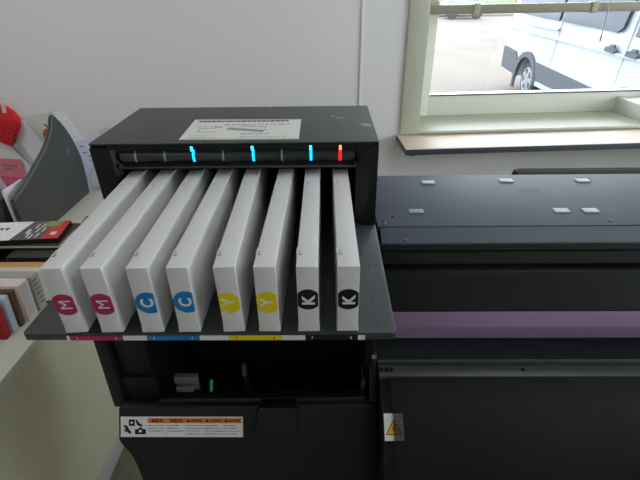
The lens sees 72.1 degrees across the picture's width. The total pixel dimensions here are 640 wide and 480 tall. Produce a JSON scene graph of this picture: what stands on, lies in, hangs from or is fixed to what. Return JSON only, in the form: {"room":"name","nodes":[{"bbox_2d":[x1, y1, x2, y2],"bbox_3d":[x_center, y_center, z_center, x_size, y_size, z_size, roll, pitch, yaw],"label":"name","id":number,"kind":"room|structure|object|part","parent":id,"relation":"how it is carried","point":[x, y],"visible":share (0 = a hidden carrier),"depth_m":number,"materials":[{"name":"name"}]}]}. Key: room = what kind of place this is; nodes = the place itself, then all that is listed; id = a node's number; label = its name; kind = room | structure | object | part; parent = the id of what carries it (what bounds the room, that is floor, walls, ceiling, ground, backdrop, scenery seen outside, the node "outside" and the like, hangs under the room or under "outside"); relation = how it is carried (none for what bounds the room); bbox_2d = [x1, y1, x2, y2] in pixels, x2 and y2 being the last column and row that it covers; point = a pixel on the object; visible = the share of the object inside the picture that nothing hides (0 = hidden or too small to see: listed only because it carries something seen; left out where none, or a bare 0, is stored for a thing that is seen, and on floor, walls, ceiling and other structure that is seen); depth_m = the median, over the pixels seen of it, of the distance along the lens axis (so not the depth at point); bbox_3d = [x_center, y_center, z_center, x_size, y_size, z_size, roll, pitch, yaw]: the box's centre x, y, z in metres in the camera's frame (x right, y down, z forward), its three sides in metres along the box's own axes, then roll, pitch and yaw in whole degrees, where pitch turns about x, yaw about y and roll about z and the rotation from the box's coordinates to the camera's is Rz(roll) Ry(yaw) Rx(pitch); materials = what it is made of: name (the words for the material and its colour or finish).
{"room":"print shop","nodes":[
{"label":"print shop","id":0,"kind":"room"},
{"bbox_2d":[0,340,118,479],"bbox_3d":[-1.254,0.723,1.182,0.944,0.688,2.470,0,31,1],"label":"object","id":1,"kind":"structure","parent":0,"point":[59,417],"depth_m":1.31,"materials":[{"name":"grey paint"}]},
{"bbox_2d":[0,191,103,396],"bbox_3d":[-1.254,0.413,0.998,0.953,0.032,2.468,0,31,1],"label":"countertop","id":2,"kind":"structure","parent":1,"relation":"on","point":[16,351],"depth_m":1.19,"materials":[{"name":"beige laminate"}]},
{"bbox_2d":[0,304,10,339],"bbox_3d":[-1.015,0.222,1.185,0.327,0.100,0.037,0,31,1],"label":"book","id":3,"kind":"object","parent":2,"relation":"on","point":[5,333],"visible":1,"depth_m":1.19,"materials":[{"name":"red paper"}]},
{"bbox_2d":[0,189,13,222],"bbox_3d":[-1.230,-0.089,1.647,0.185,0.173,0.102,0,31,1],"label":"file","id":4,"kind":"object","parent":2,"relation":"on","point":[5,216],"visible":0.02,"depth_m":1.60,"materials":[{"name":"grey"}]},
{"bbox_2d":[0,249,14,261],"bbox_3d":[-1.000,0.048,1.495,0.348,0.085,0.249,0,31,1],"label":"carton","id":5,"kind":"object","parent":2,"relation":"on","point":[4,253],"visible":0.02,"depth_m":1.42,"materials":[{"name":"black cardboard"}]},
{"bbox_2d":[6,248,58,261],"bbox_3d":[-0.893,0.010,1.442,0.135,0.031,0.209,0,31,1],"label":"ring binder","id":6,"kind":"object","parent":5,"relation":"on","point":[18,255],"visible":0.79,"depth_m":1.36,"materials":[{"name":"grey plastic"}]},
{"bbox_2d":[0,248,57,248],"bbox_3d":[-1.009,-0.009,1.447,0.372,0.006,0.140,0,31,1],"label":"magazine","id":7,"kind":"object","parent":6,"relation":"on","point":[0,248],"visible":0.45,"depth_m":1.39,"materials":[{"name":"black paper"}]},
{"bbox_3d":[-1.007,-0.011,1.439,0.377,0.005,0.140,0,31,1],"label":"magazine","id":8,"kind":"object","parent":7,"relation":"on","visible":0},
{"bbox_2d":[0,227,77,247],"bbox_3d":[-1.000,-0.013,1.432,0.372,0.006,0.140,0,31,1],"label":"magazine","id":9,"kind":"object","parent":8,"relation":"on","point":[77,227],"visible":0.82,"depth_m":1.37,"materials":[{"name":"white paper"}]},
{"bbox_2d":[3,223,79,245],"bbox_3d":[-0.994,-0.018,1.429,0.364,0.006,0.140,0,31,1],"label":"magazine","id":10,"kind":"object","parent":9,"relation":"on","point":[74,226],"visible":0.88,"depth_m":1.37,"materials":[{"name":"brown paper"}]},
{"bbox_2d":[0,220,71,245],"bbox_3d":[-0.999,-0.022,1.410,0.365,0.018,0.126,-3,31,-3],"label":"magazine","id":11,"kind":"object","parent":10,"relation":"on","point":[38,232],"visible":1,"depth_m":1.40,"materials":[{"name":"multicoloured paper"}]},
{"bbox_2d":[10,221,51,239],"bbox_3d":[-0.911,-0.031,1.407,0.093,0.001,0.125,0,31,1],"label":"photo","id":12,"kind":"object","parent":11,"relation":"on","point":[38,230],"depth_m":1.40},
{"bbox_3d":[-0.872,-0.054,1.445,0.049,0.001,0.038,-2,31,-2],"label":"green panel","id":13,"kind":"part","parent":11,"relation":"part of","materials":[{"name":"green paper"}]},
{"bbox_3d":[-0.841,-0.034,1.411,0.057,0.001,0.121,0,31,1],"label":"red panel","id":14,"kind":"part","parent":11,"relation":"part of","materials":[{"name":"red paper"}]},
{"bbox_2d":[0,295,18,332],"bbox_3d":[-1.012,0.203,1.210,0.332,0.108,0.037,0,31,1],"label":"folder","id":15,"kind":"object","parent":2,"relation":"on","point":[5,303],"visible":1,"depth_m":1.20,"materials":[{"name":"blue"}]},
{"bbox_2d":[0,288,24,326],"bbox_3d":[-1.009,0.189,1.230,0.338,0.112,0.033,0,31,1],"label":"book","id":16,"kind":"object","parent":2,"relation":"on","point":[10,292],"visible":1,"depth_m":1.22,"materials":[{"name":"brown paper"}]},
{"bbox_2d":[0,278,37,320],"bbox_3d":[-1.003,0.171,1.256,0.349,0.116,0.052,0,31,1],"label":"pack","id":17,"kind":"object","parent":2,"relation":"on","point":[21,287],"visible":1,"depth_m":1.24,"materials":[{"name":"white"}]},
{"bbox_2d":[0,271,46,310],"bbox_3d":[-1.000,0.151,1.294,0.355,0.112,0.044,0,31,1],"label":"notebook","id":18,"kind":"object","parent":2,"relation":"on","point":[32,276],"visible":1,"depth_m":1.28,"materials":[{"name":"grey paper"}]},
{"bbox_2d":[0,267,50,300],"bbox_3d":[-1.002,0.137,1.324,0.350,0.106,0.038,0,31,1],"label":"pack","id":19,"kind":"object","parent":2,"relation":"on","point":[47,295],"visible":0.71,"depth_m":1.31,"materials":[{"name":"beige"}]},
{"bbox_2d":[10,115,88,221],"bbox_3d":[-1.100,-0.270,1.746,0.060,0.380,0.486,0,31,1],"label":"holder","id":20,"kind":"object","parent":2,"relation":"on","point":[55,182],"visible":0.9,"depth_m":1.76,"materials":[{"name":"grey plastic"}]},
{"bbox_2d":[1,179,22,221],"bbox_3d":[-1.117,-0.114,1.650,0.012,0.201,0.110,0,31,1],"label":"binder","id":21,"kind":"object","parent":20,"relation":"on","point":[8,192],"visible":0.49,"depth_m":1.59,"materials":[{"name":"white paper"}]},
{"bbox_2d":[90,168,94,189],"bbox_3d":[-0.992,-0.280,2.011,0.118,0.120,0.012,-5,31,-6],"label":"cable","id":22,"kind":"object","parent":2,"relation":"on","point":[92,169],"visible":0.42,"depth_m":2.00,"materials":[{"name":"grey plastic"}]},
{"bbox_3d":[-1.010,0.122,1.361,0.332,0.093,0.036,0,31,1],"label":"carton","id":23,"kind":"object","parent":2,"relation":"on","visible":0},
{"bbox_2d":[0,262,44,266],"bbox_3d":[-1.008,0.080,1.337,0.338,0.005,0.039,0,31,1],"label":"folder","id":24,"kind":"object","parent":23,"relation":"on","point":[2,264],"visible":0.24,"depth_m":1.34,"materials":[{"name":"brown cardboard"}]},
{"bbox_2d":[97,432,123,479],"bbox_3d":[-0.771,0.986,1.331,0.012,0.070,2.470,0,31,1],"label":"baseboard","id":25,"kind":"structure","parent":1,"relation":"attached to","point":[110,463],"depth_m":1.61,"materials":[{"name":"grey"}]},
{"bbox_2d":[110,447,142,479],"bbox_3d":[0.019,1.539,0.560,6.400,0.120,5.800,0,31,1],"label":"floor","id":26,"kind":"structure","parent":0,"point":[126,468],"depth_m":1.63,"materials":[{"name":"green plastic"}]},
{"bbox_2d":[23,106,639,479],"bbox_3d":[0.551,0.379,1.091,1.860,1.322,0.734,0,31,1],"label":"printer","id":27,"kind":"object","parent":26,"relation":"on","point":[527,272],"visible":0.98,"depth_m":0.79,"materials":[{"name":"black plastic"}]},
{"bbox_2d":[39,169,161,332],"bbox_3d":[-0.317,-0.036,0.727,0.028,0.099,0.441,-3,31,0],"label":"cartridge","id":28,"kind":"object","parent":27,"relation":"on","point":[61,274],"visible":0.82,"depth_m":0.56,"materials":[{"name":"white plastic"}]},
{"bbox_2d":[79,169,190,331],"bbox_3d":[-0.267,-0.036,0.727,0.028,0.099,0.441,-2,31,1],"label":"cartridge","id":29,"kind":"object","parent":27,"relation":"on","point":[104,275],"visible":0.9,"depth_m":0.57,"materials":[{"name":"white plastic"}]},
{"bbox_2d":[125,169,218,331],"bbox_3d":[-0.215,-0.036,0.726,0.028,0.099,0.441,-1,31,0],"label":"cartridge","id":30,"kind":"object","parent":27,"relation":"on","point":[146,271],"visible":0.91,"depth_m":0.57,"materials":[{"name":"white plastic"}]},
{"bbox_2d":[190,147,195,161],"bbox_3d":[-0.213,-0.147,0.745,0.004,0.028,0.022,0,31,1],"label":"lamp","id":31,"kind":"object","parent":27,"relation":"on","point":[192,149],"depth_m":0.74,"materials":[{"name":"blue plastic"}]},
{"bbox_2d":[165,168,245,331],"bbox_3d":[-0.166,-0.037,0.726,0.028,0.099,0.441,-1,31,1],"label":"cartridge","id":32,"kind":"object","parent":27,"relation":"on","point":[189,270],"visible":0.95,"depth_m":0.58,"materials":[{"name":"white plastic"}]},
{"bbox_2d":[23,182,395,339],"bbox_3d":[-0.140,0.001,0.771,0.480,0.012,0.486,0,31,1],"label":"tray","id":33,"kind":"object","parent":27,"relation":"on","point":[375,314],"depth_m":0.59,"materials":[{"name":"black plastic"}]},
{"bbox_3d":[-0.202,0.300,0.852,0.014,0.125,0.048,0,31,1],"label":"release lever","id":34,"kind":"part","parent":27,"relation":"part of","materials":[{"name":"green plastic"}]},
{"bbox_3d":[-0.143,-0.221,0.829,0.482,0.002,0.239,0,31,1],"label":"cabinet lid","id":35,"kind":"part","parent":27,"relation":"part of","materials":[{"name":"black plastic"}]},
{"bbox_2d":[213,168,271,331],"bbox_3d":[-0.115,-0.037,0.725,0.028,0.099,0.441,-2,31,0],"label":"cartridge","id":36,"kind":"object","parent":27,"relation":"on","point":[236,253],"visible":0.96,"depth_m":0.59,"materials":[{"name":"white plastic"}]},
{"bbox_3d":[-0.136,0.290,0.834,0.008,0.155,0.006,0,31,1],"label":"tab post","id":37,"kind":"part","parent":27,"relation":"part of","materials":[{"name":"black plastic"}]},
{"bbox_3d":[-0.130,0.365,0.804,0.470,0.128,0.095,0,31,1],"label":"panel","id":38,"kind":"part","parent":27,"relation":"part of","materials":[{"name":"black plastic"}]},
{"bbox_2d":[251,146,254,160],"bbox_3d":[-0.112,-0.148,0.743,0.004,0.028,0.022,0,31,1],"label":"lamp","id":39,"kind":"object","parent":27,"relation":"on","point":[252,147],"depth_m":0.74,"materials":[{"name":"blue plastic"}]},
{"bbox_2d":[253,168,299,330],"bbox_3d":[-0.061,-0.038,0.724,0.028,0.099,0.441,0,31,1],"label":"cartridge","id":40,"kind":"object","parent":27,"relation":"on","point":[271,265],"visible":0.95,"depth_m":0.58,"materials":[{"name":"white plastic"}]},
{"bbox_3d":[-0.076,0.319,0.793,0.076,0.047,0.049,0,31,1],"label":"handle","id":41,"kind":"part","parent":27,"relation":"part of","materials":[{"name":"black plastic"}]},
{"bbox_2d":[296,168,321,330],"bbox_3d":[-0.013,-0.038,0.724,0.028,0.099,0.441,0,31,1],"label":"cartridge","id":42,"kind":"object","parent":27,"relation":"on","point":[308,253],"visible":0.98,"depth_m":0.55,"materials":[{"name":"white plastic"}]},
{"bbox_2d":[309,145,311,160],"bbox_3d":[-0.015,-0.149,0.741,0.004,0.028,0.022,0,31,1],"label":"lamp","id":43,"kind":"object","parent":27,"relation":"on","point":[310,146],"depth_m":0.74,"materials":[{"name":"blue plastic"}]},
{"bbox_2d":[339,145,341,159],"bbox_3d":[0.034,-0.149,0.741,0.004,0.028,0.022,0,31,1],"label":"lamp","id":44,"kind":"object","parent":27,"relation":"on","point":[340,146],"depth_m":0.74,"materials":[{"name":"red plastic"}]},
{"bbox_2d":[331,167,359,330],"bbox_3d":[0.035,-0.039,0.723,0.028,0.099,0.441,-1,31,1],"label":"cartridge","id":45,"kind":"object","parent":27,"relation":"on","point":[345,248],"visible":0.97,"depth_m":0.55,"materials":[{"name":"white plastic"}]},
{"bbox_3d":[0.791,-0.086,0.901,1.368,0.010,0.242,0,31,1],"label":"plate","id":46,"kind":"part","parent":27,"relation":"part of","materials":[{"name":"grey metal"}]},
{"bbox_3d":[0.790,0.232,0.783,1.370,0.023,0.039,0,31,1],"label":"clamp rail","id":47,"kind":"part","parent":27,"relation":"part of","materials":[{"name":"grey metal"}]},
{"bbox_2d":[389,377,639,479],"bbox_3d":[0.772,0.594,0.874,1.293,0.727,0.170,0,31,1],"label":"panel","id":48,"kind":"object","parent":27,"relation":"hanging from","point":[446,428],"visible":1,"depth_m":0.72,"materials":[{"name":"black"}]},
{"bbox_2d":[0,0,639,190],"bbox_3d":[0.018,-0.878,1.978,6.200,2.640,0.340,-2,31,-2],"label":"wall","id":49,"kind":"structure","parent":0,"point":[97,62],"depth_m":1.83,"materials":[{"name":"white paint"}]},
{"bbox_2d":[0,103,20,145],"bbox_3d":[-1.388,-0.494,1.893,0.198,0.185,0.033,-2,31,-2],"label":"purse","id":50,"kind":"object","parent":49,"relation":"attached to","point":[10,122],"visible":1,"depth_m":1.89,"materials":[{"name":"red fabric"}]},
{"bbox_2d":[0,176,23,186],"bbox_3d":[-1.410,-0.263,2.028,0.105,0.070,0.001,-2,31,-2],"label":"card","id":51,"kind":"object","parent":49,"relation":"attached to","point":[8,181],"visible":0.45,"depth_m":2.02,"materials":[{"name":"red paper"}]},
{"bbox_2d":[0,158,25,177],"bbox_3d":[-1.424,-0.323,1.996,0.159,0.115,0.002,-2,31,-2],"label":"note","id":52,"kind":"object","parent":49,"relation":"attached to","point":[8,167],"visible":0.94,"depth_m":2.00,"materials":[{"name":"paper"}]},
{"bbox_2d":[0,142,30,174],"bbox_3d":[-1.420,-0.353,1.989,0.250,0.245,0.010,-2,31,-2],"label":"sheet","id":53,"kind":"object","parent":49,"relation":"attached to","point":[6,152],"visible":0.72,"depth_m":1.98,"materials":[{"name":"white paper"}]},
{"bbox_2d":[17,120,42,160],"bbox_3d":[-1.273,-0.399,1.983,0.185,0.286,0.001,-2,31,-2],"label":"sheet","id":54,"kind":"object","parent":49,"relation":"attached to","point":[26,137],"visible":0.41,"depth_m":1.96,"materials":[{"name":"white paper"}]},
{"bbox_2d":[43,124,46,137],"bbox_3d":[-1.174,-0.467,1.913,0.061,0.077,0.051,-2,31,-2],"label":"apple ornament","id":55,"kind":"object","parent":49,"relation":"attached to","point":[44,130],"visible":0.2,"depth_m":1.90,"materials":[{"name":"red"}]},
{"bbox_2d":[20,110,87,180],"bbox_3d":[-1.179,-0.406,1.989,0.265,0.359,0.001,-2,31,-2],"label":"sheet","id":56,"kind":"object","parent":49,"relation":"attached to","point":[36,123],"visible":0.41,"depth_m":1.92,"materials":[{"name":"white paper"}]},
{"bbox_2d":[53,111,84,140],"bbox_3d":[-1.090,-0.472,1.949,0.125,0.202,0.001,-2,31,-2],"label":"sheet","id":57,"kind":"object","parent":49,"relation":"attached to","point":[61,116],"visible":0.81,"depth_m":1.93,"materials":[{"name":"white paper"}]},
{"bbox_2d":[74,139,99,186],"bbox_3d":[-1.028,-0.352,2.019,0.146,0.233,0.002,-2,31,-2],"label":"sheet","id":58,"kind":"object","parent":49,"relation":"attached to","point":[82,146],"visible":0.41,"depth_m":2.01,"materials":[{"name":"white paper"}]},
{"bbox_2d":[98,127,111,135],"bbox_3d":[-0.952,-0.464,1.966,0.064,0.082,0.001,-2,31,-2],"label":"note","id":59,"kind":"object","parent":49,"relation":"attached to","point":[101,131],"visible":0.3,"depth_m":1.95,"materials":[{"name":"white paper"}]},
{"bbox_2d":[358,0,363,105],"bbox_3d":[0.172,-0.834,1.811,0.011,2.490,0.006,0,31,1],"label":"trim","id":60,"kind":"structure","parent":49,"relation":"attached to","point":[362,6],"depth_m":1.84,"materials":[{"name":"white"}]},
{"bbox_2d":[396,128,639,155],"bbox_3d":[1.230,-0.449,1.980,1.750,0.036,0.208,-2,31,-2],"label":"windowsill","id":61,"kind":"structure","parent":49,"relation":"attached to","point":[624,138],"depth_m":1.92,"materials":[{"name":"laminate"}]},
{"bbox_2d":[399,0,639,134],"bbox_3d":[1.196,-1.140,1.864,1.696,1.266,0.324,-2,31,-2],"label":"window","id":62,"kind":"structure","parent":49,"relation":"in","point":[567,107],"depth_m":2.16,"materials":[{"name":"white"}]},
{"bbox_3d":[1.205,-1.101,1.798,1.693,1.266,0.267,0,31,1],"label":"casing","id":63,"kind":"part","parent":62,"relation":"part of","materials":[{"name":"beige paint"}]},
{"bbox_3d":[1.198,-1.183,1.993,1.320,0.982,0.006,-2,31,-2],"label":"pane","id":64,"kind":"part","parent":62,"relation":"part of","materials":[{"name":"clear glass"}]},
{"bbox_2d":[430,0,639,41],"bbox_3d":[1.191,-1.274,1.825,1.480,0.825,0.056,-2,31,-2],"label":"blind","id":65,"kind":"object","parent":62,"relation":"attached to","point":[592,6],"visible":0.84,"depth_m":1.95,"materials":[{"name":"beige"}]},
{"bbox_3d":[1.194,-1.040,1.966,1.480,0.038,0.026,-2,31,-2],"label":"rail","id":66,"kind":"part","parent":65,"relation":"part of","materials":[{"name":"beige"}]},
{"bbox_3d":[1.278,-1.255,1.815,0.012,0.800,0.012,-2,31,-2],"label":"pull cord","id":67,"kind":"part","parent":65,"relation":"part of","materials":[{"name":"beige fabric"}]},
{"bbox_2d":[613,96,639,121],"bbox_3d":[1.647,-0.639,2.152,0.253,0.073,0.257,-2,31,-2],"label":"block","id":68,"kind":"object","parent":62,"relation":"on","point":[629,106],"visible":1,"depth_m":2.18,"materials":[{"name":"white"}]},
{"label":"outside","id":69,"kind":"structure","parent":0,"visible":0},
{"bbox_2d":[430,16,541,92],"bbox_3d":[15.225,-6.821,15.364,90.000,0.100,28.250,0,31,1],"label":"ground","id":70,"kind":"structure","parent":69,"point":[468,53],"depth_m":13.67,"materials":[{"name":"concrete"}]},
{"bbox_2d":[440,1,484,18],"bbox_3d":[8.480,-14.009,26.199,2.273,1.448,1.640,0,31,1],"label":"car","id":71,"kind":"object","parent":70,"relation":"on","point":[453,16],"visible":0.33,"depth_m":25.51,"materials":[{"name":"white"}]},
{"bbox_2d":[438,14,512,16],"bbox_3d":[15.392,-14.145,27.645,90.000,0.220,0.350,0,31,1],"label":"kerb","id":72,"kind":"object","parent":70,"relation":"on","point":[458,15],"depth_m":27.56,"materials":[{"name":"grey stone"}]},
{"bbox_2d":[501,0,639,90],"bbox_3d":[4.909,-3.117,6.836,2.240,2.480,5.984,0,31,1],"label":"van","id":73,"kind":"object","parent":70,"relation":"on","point":[560,50],"visible":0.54,"depth_m":7.04,"materials":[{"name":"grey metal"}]},
{"bbox_3d":[4.058,-4.012,8.203,0.040,0.055,1.740,0,31,1],"label":"door rail","id":74,"kind":"part","parent":73,"relation":"part of","materials":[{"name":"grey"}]},
{"bbox_3d":[4.014,-2.623,6.074,0.050,0.070,0.260,0,31,1],"label":"door handle","id":75,"kind":"part","parent":73,"relation":"part of","materials":[{"name":"grey plastic"}]},
{"bbox_3d":[4.008,-2.369,5.643,0.050,0.070,0.260,0,31,1],"label":"door handle","id":76,"kind":"part","parent":73,"relation":"part of","materials":[{"name":"grey plastic"}]},
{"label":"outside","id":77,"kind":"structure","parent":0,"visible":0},
{"bbox_2d":[440,0,515,13],"bbox_3d":[15.621,-24.037,44.448,90.000,0.160,38.650,0,31,1],"label":"lawn","id":78,"kind":"structure","parent":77,"point":[485,2],"depth_m":41.32,"materials":[{"name":"green plant"}]}
]}

